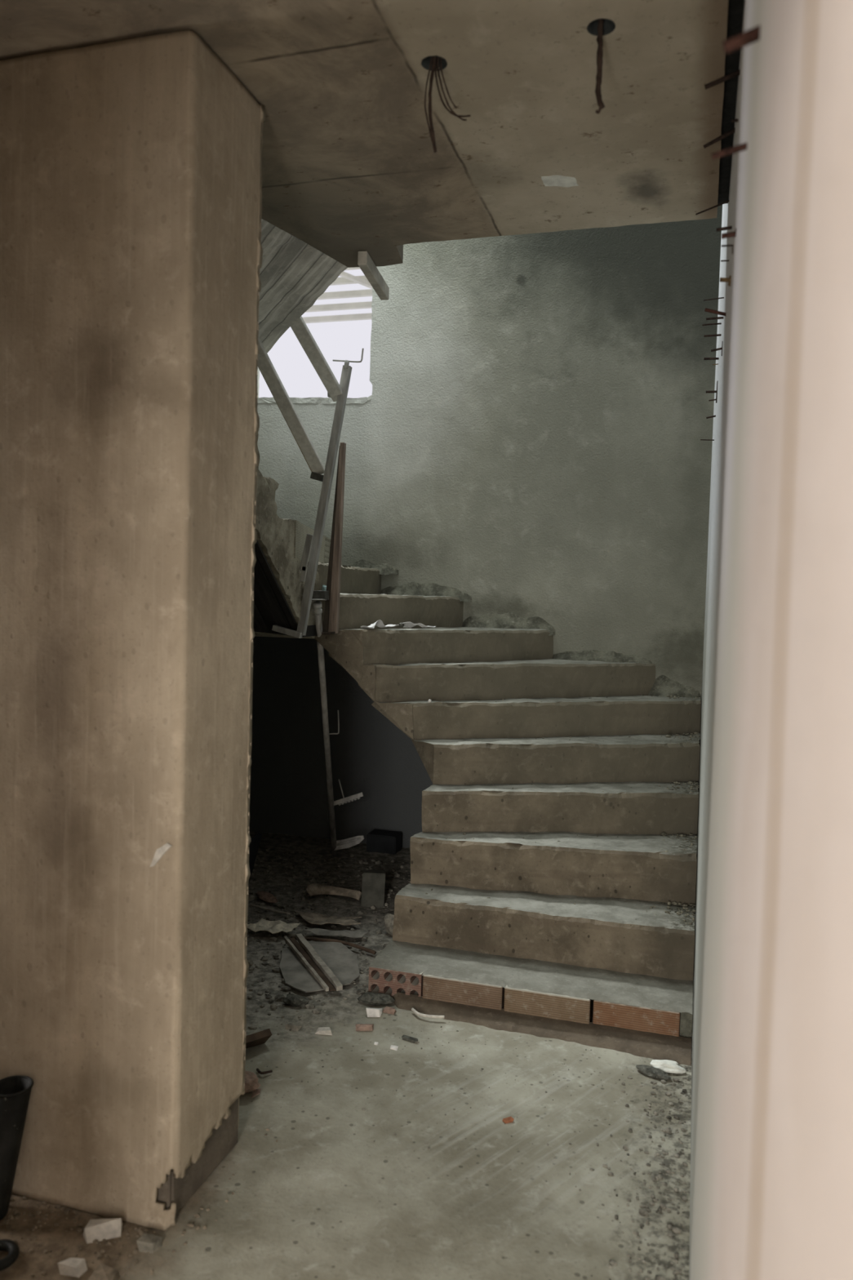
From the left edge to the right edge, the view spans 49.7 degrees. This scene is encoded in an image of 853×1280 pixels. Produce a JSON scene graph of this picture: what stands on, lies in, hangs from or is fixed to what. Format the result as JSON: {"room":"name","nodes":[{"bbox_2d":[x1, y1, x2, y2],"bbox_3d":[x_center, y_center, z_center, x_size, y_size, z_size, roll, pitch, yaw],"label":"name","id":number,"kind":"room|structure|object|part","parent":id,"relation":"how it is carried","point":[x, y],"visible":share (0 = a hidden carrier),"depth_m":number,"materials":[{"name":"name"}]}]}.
{"room":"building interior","nodes":[
{"label":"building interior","id":0,"kind":"room"},
{"bbox_2d":[0,30,265,1231],"bbox_3d":[-1.214,-0.025,2.476,1.484,2.756,0.387,2,3,16],"label":"concrete pillar","id":1,"kind":"structure","parent":0,"point":[131,251],"depth_m":2.18,"materials":[{"name":"beige concrete"}]},
{"bbox_2d":[0,831,692,1279],"bbox_3d":[-1.065,1.376,2.087,3.700,0.023,7.300,2,3,16],"label":"floor","id":2,"kind":"structure","parent":0,"point":[344,1204],"depth_m":2.48,"materials":[{"name":"grey concrete"}]},
{"bbox_2d":[0,1239,18,1271],"bbox_3d":[-0.953,1.366,2.043,0.092,0.022,0.091,2,3,16],"label":"ring","id":3,"kind":"object","parent":2,"relation":"on","point":[11,1246],"visible":1,"depth_m":2.05,"materials":[{"name":"black rubber"}]},
{"bbox_2d":[0,1075,33,1220],"bbox_3d":[-1.019,1.217,2.205,0.145,0.302,0.095,0,3,-31],"label":"bucket","id":4,"kind":"object","parent":2,"relation":"on","point":[15,1091],"visible":1,"depth_m":2.18,"materials":[{"name":"black plastic"}]},
{"bbox_2d":[57,1257,87,1277],"bbox_3d":[-0.776,1.376,2.029,0.052,0.028,0.043,2,3,16],"label":"chunk","id":5,"kind":"object","parent":2,"relation":"on","point":[72,1267],"visible":1,"depth_m":2.02,"materials":[{"name":"grey concrete"}]},
{"bbox_2d":[83,1217,122,1244],"bbox_3d":[-0.751,1.362,2.139,0.087,0.042,0.036,1,3,-21],"label":"chunk","id":6,"kind":"object","parent":2,"relation":"on","point":[99,1229],"visible":1,"depth_m":2.13,"materials":[{"name":"white concrete"}]},
{"bbox_2d":[88,1262,119,1279],"bbox_3d":[-0.698,1.381,1.996,0.056,0.023,0.048,2,3,13],"label":"chunk","id":7,"kind":"object","parent":2,"relation":"on","point":[103,1272],"visible":1,"depth_m":2.00,"materials":[{"name":"beige concrete"}]},
{"bbox_2d":[0,1128,278,1276],"bbox_3d":[-0.756,1.373,2.297,0.590,0.016,0.713,2,3,16],"label":"sandy grit","id":8,"kind":"object","parent":2,"relation":"on","point":[77,1229],"visible":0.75,"depth_m":2.16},
{"bbox_2d":[136,1232,162,1253],"bbox_3d":[-0.632,1.378,2.106,0.047,0.025,0.036,2,3,16],"label":"chunk","id":9,"kind":"object","parent":2,"relation":"on","point":[147,1242],"visible":1,"depth_m":2.09,"materials":[{"name":"beige concrete"}]},
{"bbox_2d":[241,1071,261,1095],"bbox_3d":[-0.556,1.325,2.750,0.109,0.069,0.084,0,3,-37],"label":"lump","id":10,"kind":"object","parent":2,"relation":"on","point":[251,1083],"visible":0.38,"depth_m":2.74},
{"bbox_2d":[248,832,262,884],"bbox_3d":[-0.887,1.121,4.324,0.098,0.325,0.457,2,3,6],"label":"board","id":11,"kind":"object","parent":2,"relation":"on","point":[254,845],"visible":0.21,"depth_m":4.47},
{"bbox_2d":[251,1088,259,1097],"bbox_3d":[-0.509,1.349,2.748,0.023,0.007,0.047,1,3,-6],"label":"chip","id":12,"kind":"object","parent":2,"relation":"on","point":[255,1092],"visible":1,"depth_m":2.74,"materials":[{"name":"concrete"}]},
{"bbox_2d":[245,1028,271,1048],"bbox_3d":[-0.650,1.309,2.950,0.326,0.071,0.060,-1,4,-42],"label":"plank offcut","id":13,"kind":"object","parent":2,"relation":"on","point":[260,1037],"visible":0.23,"depth_m":3.02,"materials":[{"name":"brown wood"}]},
{"bbox_2d":[256,1067,272,1074],"bbox_3d":[-0.510,1.344,2.871,0.054,0.014,0.036,2,3,16],"label":"nail","id":14,"kind":"object","parent":2,"relation":"on","point":[258,1070],"visible":1,"depth_m":2.86,"materials":[{"name":"black metal"}]},
{"bbox_2d":[255,890,277,902],"bbox_3d":[-0.775,1.249,4.470,0.069,0.040,0.172,0,3,-28],"label":"shard","id":15,"kind":"object","parent":2,"relation":"on","point":[263,895],"visible":1,"depth_m":4.45},
{"bbox_2d":[248,903,290,915],"bbox_3d":[-0.733,1.257,4.302,0.236,0.016,0.020,3,3,29],"label":"stick","id":16,"kind":"object","parent":2,"relation":"on","point":[250,904],"visible":1,"depth_m":4.29,"materials":[{"name":"brown wood"}]},
{"bbox_2d":[284,1022,302,1031],"bbox_3d":[-0.459,1.334,3.180,0.053,0.017,0.027,2,3,16],"label":"chip","id":17,"kind":"object","parent":2,"relation":"on","point":[293,1027],"visible":1,"depth_m":3.17,"materials":[{"name":"grey concrete"}]},
{"bbox_2d":[282,993,309,1007],"bbox_3d":[-0.476,1.317,3.368,0.103,0.039,0.061,3,3,32],"label":"clod","id":18,"kind":"object","parent":2,"relation":"on","point":[298,1001],"visible":1,"depth_m":3.35,"materials":[{"name":"grey concrete"}]},
{"bbox_2d":[315,1026,333,1035],"bbox_3d":[-0.351,1.338,3.154,0.062,0.020,0.026,2,3,5],"label":"chip","id":19,"kind":"object","parent":2,"relation":"on","point":[321,1030],"visible":1,"depth_m":3.15,"materials":[{"name":"beige concrete"}]},
{"bbox_2d":[246,847,408,1038],"bbox_3d":[-0.648,1.281,4.230,1.311,0.049,2.164,2,3,16],"label":"rubble grit","id":20,"kind":"object","parent":2,"relation":"on","point":[278,997],"visible":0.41,"depth_m":4.36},
{"bbox_2d":[247,918,299,934],"bbox_3d":[-0.689,1.256,4.042,0.238,0.031,0.126,2,3,16],"label":"crumpled paper","id":21,"kind":"object","parent":20,"relation":"on","point":[274,926],"visible":0.98,"depth_m":4.03,"materials":[{"name":"beige paper"}]},
{"bbox_2d":[280,940,359,992],"bbox_3d":[-0.430,1.298,3.698,0.309,0.021,0.503,1,3,-9],"label":"sheet","id":22,"kind":"object","parent":20,"relation":"on","point":[342,961],"visible":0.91,"depth_m":3.67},
{"bbox_2d":[284,933,342,991],"bbox_3d":[-0.456,1.283,3.683,0.077,0.026,0.542,0,3,-25],"label":"stick","id":23,"kind":"object","parent":22,"relation":"on","point":[331,983],"visible":1,"depth_m":3.65,"materials":[{"name":"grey wood"}]},
{"bbox_2d":[295,911,361,924],"bbox_3d":[-0.449,1.269,4.181,0.329,0.024,0.152,2,3,9],"label":"card","id":24,"kind":"object","parent":20,"relation":"on","point":[313,918],"visible":1,"depth_m":4.19,"materials":[{"name":"brown cardboard"}]},
{"bbox_2d":[305,883,361,900],"bbox_3d":[-0.455,1.238,4.550,0.278,0.060,0.090,2,3,0],"label":"shard","id":25,"kind":"object","parent":20,"relation":"on","point":[314,889],"visible":0.99,"depth_m":4.55},
{"bbox_2d":[302,927,369,937],"bbox_3d":[-0.398,1.277,4.020,0.293,0.022,0.073,2,3,4],"label":"card","id":26,"kind":"object","parent":20,"relation":"on","point":[322,931],"visible":1,"depth_m":4.01,"materials":[{"name":"grey cardboard"}]},
{"bbox_2d":[360,869,385,907],"bbox_3d":[-0.258,1.205,4.466,0.113,0.171,0.079,1,3,-3],"label":"block","id":27,"kind":"object","parent":20,"relation":"on","point":[373,885],"visible":1,"depth_m":4.43,"materials":[{"name":"grey concrete"}]},
{"bbox_2d":[290,936,376,954],"bbox_3d":[-0.394,1.286,3.908,0.405,0.030,0.043,3,3,22],"label":"stick","id":28,"kind":"object","parent":2,"relation":"on","point":[308,939],"visible":0.85,"depth_m":3.90,"materials":[{"name":"brown wood"}]},
{"bbox_2d":[311,590,364,856],"bbox_3d":[-0.476,0.509,4.792,0.211,1.522,0.972,2,3,7],"label":"prop","id":29,"kind":"object","parent":2,"relation":"on","point":[317,595],"visible":0.96,"depth_m":4.81,"materials":[{"name":"wood"}]},
{"bbox_3d":[-0.532,-0.210,4.340,0.139,0.047,0.050,2,3,16],"label":"head plate","id":30,"kind":"part","parent":29,"relation":"part of","materials":[{"name":"metal"}]},
{"bbox_3d":[-0.485,0.428,4.777,0.072,0.134,0.007,2,3,16],"label":"wire handle","id":31,"kind":"part","parent":29,"relation":"part of","materials":[{"name":"metal"}]},
{"bbox_2d":[355,1023,373,1031],"bbox_3d":[-0.213,1.339,3.192,0.064,0.020,0.022,1,3,-8],"label":"chip","id":32,"kind":"object","parent":2,"relation":"on","point":[359,1027],"visible":1,"depth_m":3.18,"materials":[{"name":"red brick"}]},
{"bbox_2d":[365,1007,382,1017],"bbox_3d":[-0.188,1.329,3.300,0.058,0.030,0.033,2,3,2],"label":"chip","id":33,"kind":"object","parent":2,"relation":"on","point":[371,1012],"visible":1,"depth_m":3.29,"materials":[{"name":"white concrete"}]},
{"bbox_2d":[357,991,395,1005],"bbox_3d":[-0.185,1.324,3.403,0.141,0.036,0.077,2,3,16],"label":"clod","id":34,"kind":"object","parent":2,"relation":"on","point":[368,997],"visible":1,"depth_m":3.38,"materials":[{"name":"grey concrete"}]},
{"bbox_2d":[366,829,402,854],"bbox_3d":[-0.249,1.192,5.433,0.180,0.110,0.130,2,3,16],"label":"box","id":35,"kind":"object","parent":2,"relation":"on","point":[380,841],"visible":1,"depth_m":5.38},
{"bbox_2d":[384,913,393,935],"bbox_3d":[-0.146,1.261,4.082,0.071,0.094,0.091,-1,4,-43],"label":"stone","id":36,"kind":"object","parent":2,"relation":"on","point":[388,918],"visible":0.54,"depth_m":4.07,"materials":[{"name":"grey stone"}]},
{"bbox_2d":[382,1006,395,1014],"bbox_3d":[-0.133,1.334,3.324,0.050,0.018,0.028,2,3,16],"label":"chip","id":37,"kind":"object","parent":2,"relation":"on","point":[388,1010],"visible":1,"depth_m":3.31,"materials":[{"name":"red brick"}]},
{"bbox_2d":[390,1044,398,1050],"bbox_3d":[-0.108,1.354,3.059,0.027,0.008,0.018,2,3,16],"label":"chip","id":38,"kind":"object","parent":2,"relation":"on","point":[393,1047],"visible":1,"depth_m":3.06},
{"bbox_2d":[401,1034,417,1043],"bbox_3d":[-0.055,1.350,3.119,0.062,0.010,0.025,3,3,25],"label":"clod","id":39,"kind":"object","parent":2,"relation":"on","point":[405,1037],"visible":1,"depth_m":3.11,"materials":[{"name":"grey concrete"}]},
{"bbox_2d":[411,1008,444,1018],"bbox_3d":[0.000,1.336,3.287,0.132,0.010,0.035,3,3,25],"label":"curved offcut","id":40,"kind":"object","parent":2,"relation":"on","point":[413,1010],"visible":1,"depth_m":3.27,"materials":[{"name":"white plastic"}]},
{"bbox_2d":[251,1008,688,1279],"bbox_3d":[0.076,1.381,2.623,1.292,0.020,1.185,2,3,16],"label":"gravel","id":41,"kind":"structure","parent":2,"relation":"on","point":[643,1212],"depth_m":2.41,"materials":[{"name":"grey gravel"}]},
{"bbox_2d":[253,434,701,1065],"bbox_3d":[-0.260,0.008,4.313,3.000,2.570,2.283,2,3,16],"label":"staircase","id":42,"kind":"structure","parent":2,"relation":"on","point":[539,964],"depth_m":4.03,"materials":[{"name":"concrete"}]},
{"bbox_2d":[271,348,364,638],"bbox_3d":[-0.500,-0.671,4.226,0.390,1.330,0.096,1,3,-7],"label":"prop","id":43,"kind":"object","parent":42,"relation":"on","point":[315,540],"visible":1,"depth_m":4.23,"materials":[{"name":"wood"}]},
{"bbox_3d":[-0.548,-0.398,4.202,0.064,0.171,0.008,2,3,16],"label":"plate","id":44,"kind":"part","parent":43,"relation":"part of","materials":[{"name":"wood"}]},
{"bbox_3d":[-0.367,-1.262,4.229,0.025,0.040,0.021,2,3,16],"label":"screw stem","id":45,"kind":"part","parent":43,"relation":"part of","materials":[{"name":"metal"}]},
{"bbox_3d":[-0.359,-1.301,4.226,0.150,0.064,0.008,2,3,16],"label":"head rod","id":46,"kind":"part","parent":43,"relation":"part of","materials":[{"name":"metal"}]},
{"bbox_2d":[321,442,346,634],"bbox_3d":[-0.437,-0.474,4.340,0.088,0.901,0.043,2,3,16],"label":"wooden board","id":47,"kind":"object","parent":42,"relation":"on","point":[331,611],"visible":1,"depth_m":4.33,"materials":[{"name":"wood"}]},
{"bbox_2d":[360,619,435,628],"bbox_3d":[-0.134,-0.080,4.558,0.465,0.042,0.084,-1,4,-44],"label":"paper","id":48,"kind":"object","parent":42,"relation":"on","point":[380,624],"visible":0.94,"depth_m":4.52,"materials":[{"name":"white paper"}]},
{"bbox_2d":[398,622,404,627],"bbox_3d":[-0.122,-0.072,4.518,0.026,0.027,0.038,2,3,16],"label":"crumb","id":49,"kind":"object","parent":48,"relation":"on","point":[401,624],"visible":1,"depth_m":4.51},
{"bbox_2d":[422,694,701,929],"bbox_3d":[0.623,0.664,4.370,1.293,0.722,1.688,2,3,16],"label":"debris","id":50,"kind":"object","parent":42,"relation":"on","point":[668,736],"depth_m":3.98,"materials":[{"name":"grey concrete"}]},
{"bbox_2d":[502,1116,514,1123],"bbox_3d":[0.236,1.383,2.657,0.032,0.011,0.017,1,3,-16],"label":"chip","id":51,"kind":"object","parent":2,"relation":"on","point":[507,1120],"visible":1,"depth_m":2.65,"materials":[{"name":"orange brick"}]},
{"bbox_2d":[635,1064,671,1079],"bbox_3d":[0.722,1.378,2.937,0.121,0.021,0.047,4,4,43],"label":"crust","id":52,"kind":"object","parent":2,"relation":"on","point":[651,1071],"visible":1,"depth_m":2.93,"materials":[{"name":"grey concrete"}]},
{"bbox_2d":[650,1059,686,1073],"bbox_3d":[0.779,1.374,2.972,0.114,0.032,0.064,2,3,16],"label":"crust","id":53,"kind":"object","parent":2,"relation":"on","point":[666,1065],"visible":0.98,"depth_m":2.96,"materials":[{"name":"white concrete"}]},
{"bbox_2d":[0,0,728,267],"bbox_3d":[-1.248,-1.446,1.026,3.113,0.220,5.375,2,3,16],"label":"ceiling","id":54,"kind":"structure","parent":0,"point":[350,165],"depth_m":2.33,"materials":[{"name":"concrete"}]},
{"bbox_2d":[257,218,346,352],"bbox_3d":[-0.811,-1.360,3.737,0.571,0.498,1.395,0,3,-37],"label":"flight","id":55,"kind":"object","parent":54,"relation":"attached to","point":[294,274],"visible":0.15,"depth_m":3.53,"materials":[{"name":"wood"}]},
{"bbox_2d":[257,337,324,481],"bbox_3d":[-0.629,-1.028,4.089,0.071,0.597,0.500,4,3,36],"label":"batten","id":56,"kind":"object","parent":55,"relation":"attached to","point":[265,366],"visible":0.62,"depth_m":4.10,"materials":[{"name":"wood"}]},
{"bbox_2d":[291,316,342,401],"bbox_3d":[-0.502,-1.259,4.051,0.080,0.330,0.483,3,3,24],"label":"batten","id":57,"kind":"object","parent":55,"relation":"attached to","point":[300,328],"visible":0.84,"depth_m":4.06,"materials":[{"name":"wood"}]},
{"bbox_2d":[357,250,389,300],"bbox_3d":[-0.202,-1.399,3.550,0.035,0.050,0.403,2,3,9],"label":"timber","id":58,"kind":"object","parent":54,"relation":"attached to","point":[365,262],"visible":1,"depth_m":3.49,"materials":[{"name":"beige wood"}]},
{"bbox_2d":[421,55,471,152],"bbox_3d":[0.045,-1.278,2.160,0.123,0.260,0.061,2,3,16],"label":"outlet","id":59,"kind":"object","parent":54,"relation":"attached to","point":[435,63],"visible":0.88,"depth_m":2.16,"materials":[{"name":"metal"}]},
{"bbox_2d":[540,174,579,186],"bbox_3d":[0.400,-1.371,2.755,0.105,0.001,0.085,2,3,16],"label":"patch","id":60,"kind":"object","parent":54,"relation":"attached to","point":[557,180],"depth_m":2.75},
{"bbox_2d":[586,18,615,113],"bbox_3d":[0.379,-1.273,2.013,0.062,0.237,0.061,2,3,16],"label":"outlet","id":61,"kind":"object","parent":54,"relation":"attached to","point":[599,28],"visible":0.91,"depth_m":2.02,"materials":[{"name":"metal"}]},
{"bbox_2d":[248,204,722,848],"bbox_3d":[0.091,-1.534,5.451,3.200,5.650,0.220,2,3,16],"label":"wall","id":62,"kind":"structure","parent":0,"point":[526,442],"depth_m":5.23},
{"bbox_2d":[257,397,370,404],"bbox_3d":[-0.710,-1.454,5.673,0.852,0.064,0.206,2,3,16],"label":"window sill","id":63,"kind":"structure","parent":62,"relation":"in","point":[260,400],"depth_m":5.56,"materials":[{"name":"grey concrete"}]},
{"bbox_2d":[688,0,852,1279],"bbox_3d":[0.653,-1.331,1.529,0.200,5.650,7.400,2,3,16],"label":"wall","id":64,"kind":"structure","parent":0,"point":[771,1128],"depth_m":0.50,"materials":[{"name":"white paint"}]},
{"bbox_2d":[703,357,719,359],"bbox_3d":[1.141,-1.126,3.688,0.058,0.011,0.009,2,3,16],"label":"tie","id":65,"kind":"object","parent":64,"relation":"attached to","point":[704,358],"visible":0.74,"depth_m":3.69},
{"bbox_2d":[706,390,716,393],"bbox_3d":[1.201,-1.046,3.882,0.045,0.010,0.009,2,3,16],"label":"tie","id":66,"kind":"object","parent":64,"relation":"attached to","point":[713,391],"visible":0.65,"depth_m":3.88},
{"bbox_2d":[702,322,721,325],"bbox_3d":[1.053,-1.165,3.400,0.068,0.008,0.006,2,3,16],"label":"tie","id":67,"kind":"object","parent":64,"relation":"attached to","point":[708,324],"visible":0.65,"depth_m":3.40,"materials":[{"name":"black metal"}]},
{"bbox_2d":[695,200,728,214],"bbox_3d":[0.876,-1.323,2.820,0.100,0.037,0.005,2,3,16],"label":"bar","id":68,"kind":"object","parent":64,"relation":"attached to","point":[724,202],"visible":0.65,"depth_m":2.82,"materials":[{"name":"black metal"}]},
{"bbox_2d":[703,333,721,337],"bbox_3d":[1.027,-1.092,3.306,0.060,0.008,0.007,2,3,16],"label":"tie","id":69,"kind":"object","parent":64,"relation":"attached to","point":[716,335],"visible":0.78,"depth_m":3.30,"materials":[{"name":"black metal"}]},
{"bbox_2d":[708,380,718,403],"bbox_3d":[1.166,-0.995,3.737,0.033,0.086,0.109,2,3,13],"label":"tie","id":70,"kind":"object","parent":64,"relation":"attached to","point":[716,399],"visible":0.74,"depth_m":3.69,"materials":[{"name":"black metal"}]},
{"bbox_2d":[703,297,724,301],"bbox_3d":[0.941,-1.116,3.017,0.065,0.009,0.004,2,3,16],"label":"tie","id":71,"kind":"object","parent":64,"relation":"attached to","point":[720,297],"visible":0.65,"depth_m":3.02,"materials":[{"name":"black metal"}]},
{"bbox_2d":[706,316,724,319],"bbox_3d":[0.916,-1.020,2.924,0.054,0.007,0.007,2,3,16],"label":"tie","id":72,"kind":"object","parent":64,"relation":"attached to","point":[716,317],"visible":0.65,"depth_m":2.92,"materials":[{"name":"black metal"}]},
{"bbox_2d":[704,307,726,315],"bbox_3d":[0.799,-0.906,2.546,0.060,0.026,0.010,2,3,16],"label":"tie","id":73,"kind":"object","parent":64,"relation":"attached to","point":[716,312],"visible":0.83,"depth_m":2.54,"materials":[{"name":"brown metal"}]},
{"bbox_2d":[711,341,723,355],"bbox_3d":[0.908,-0.909,2.879,0.038,0.045,0.007,2,3,16],"label":"tie","id":74,"kind":"object","parent":64,"relation":"attached to","point":[718,348],"visible":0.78,"depth_m":2.88,"materials":[{"name":"black metal"}]},
{"bbox_3d":[0.907,-0.907,2.879,0.036,0.014,0.007,2,3,16],"label":"tie rod","id":75,"kind":"part","parent":74,"relation":"part of","materials":[{"name":"metal"}]},
{"bbox_2d":[703,127,735,148],"bbox_3d":[0.759,-1.298,2.386,0.081,0.044,0.008,2,3,16],"label":"bar","id":76,"kind":"object","parent":64,"relation":"attached to","point":[731,131],"visible":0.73,"depth_m":2.38,"materials":[{"name":"brown metal"}]},
{"bbox_2d":[704,69,740,89],"bbox_3d":[0.675,-1.276,2.099,0.080,0.034,0.010,2,3,16],"label":"bar","id":77,"kind":"object","parent":64,"relation":"attached to","point":[737,73],"visible":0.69,"depth_m":2.10,"materials":[{"name":"brown metal"}]},
{"bbox_2d":[716,225,732,231],"bbox_3d":[0.727,-1.004,2.250,0.038,0.012,0.008,2,3,16],"label":"tie","id":78,"kind":"object","parent":64,"relation":"attached to","point":[726,228],"visible":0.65,"depth_m":2.25,"materials":[{"name":"black metal"}]},
{"bbox_2d":[720,275,731,286],"bbox_3d":[0.687,-0.823,2.112,0.028,0.023,0.010,2,3,16],"label":"tie","id":79,"kind":"object","parent":64,"relation":"attached to","point":[728,280],"visible":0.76,"depth_m":2.11,"materials":[{"name":"brown metal"}]},
{"bbox_3d":[0.686,-0.826,2.113,0.026,0.012,0.010,2,3,16],"label":"tie rod","id":80,"kind":"part","parent":79,"relation":"part of","materials":[{"name":"brown metal"}]},
{"bbox_2d":[721,244,733,253],"bbox_3d":[0.659,-0.854,2.015,0.029,0.020,0.006,2,3,16],"label":"tie","id":81,"kind":"object","parent":64,"relation":"attached to","point":[732,246],"visible":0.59,"depth_m":2.01,"materials":[{"name":"grey metal"}]},
{"bbox_2d":[721,228,736,239],"bbox_3d":[0.601,-0.805,1.826,0.033,0.018,0.010,2,3,16],"label":"tie","id":82,"kind":"object","parent":64,"relation":"attached to","point":[731,234],"visible":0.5,"depth_m":1.82,"materials":[{"name":"brown metal"}]},
{"bbox_2d":[711,142,747,159],"bbox_3d":[0.461,-0.742,1.400,0.054,0.020,0.010,2,3,16],"label":"bar","id":83,"kind":"object","parent":64,"relation":"attached to","point":[742,147],"visible":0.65,"depth_m":1.40,"materials":[{"name":"brown metal"}]},
{"bbox_2d":[717,0,744,204],"bbox_3d":[0.243,-1.393,0.531,0.032,0.175,5.060,2,3,16],"label":"trim","id":84,"kind":"structure","parent":64,"relation":"attached to","point":[735,7],"depth_m":2.34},
{"bbox_2d":[731,119,738,122],"bbox_3d":[0.687,-1.154,2.048,0.018,0.007,0.006,2,3,16],"label":"bar","id":85,"kind":"object","parent":64,"relation":"attached to","point":[733,120],"visible":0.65,"depth_m":2.05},
{"bbox_2d":[723,24,760,53],"bbox_3d":[0.382,-0.724,1.111,0.047,0.027,0.015,2,3,16],"label":"bar","id":86,"kind":"object","parent":64,"relation":"attached to","point":[748,37],"visible":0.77,"depth_m":1.11,"materials":[{"name":"brown metal"}]},
{"label":"outside","id":87,"kind":"structure","parent":0,"visible":0},
{"bbox_2d":[302,266,372,323],"bbox_3d":[-0.296,-2.866,7.685,3.300,0.075,1.427,2,3,16],"label":"roof","id":88,"kind":"structure","parent":87,"point":[347,278],"depth_m":7.98,"materials":[{"name":"white paint"}]}
]}

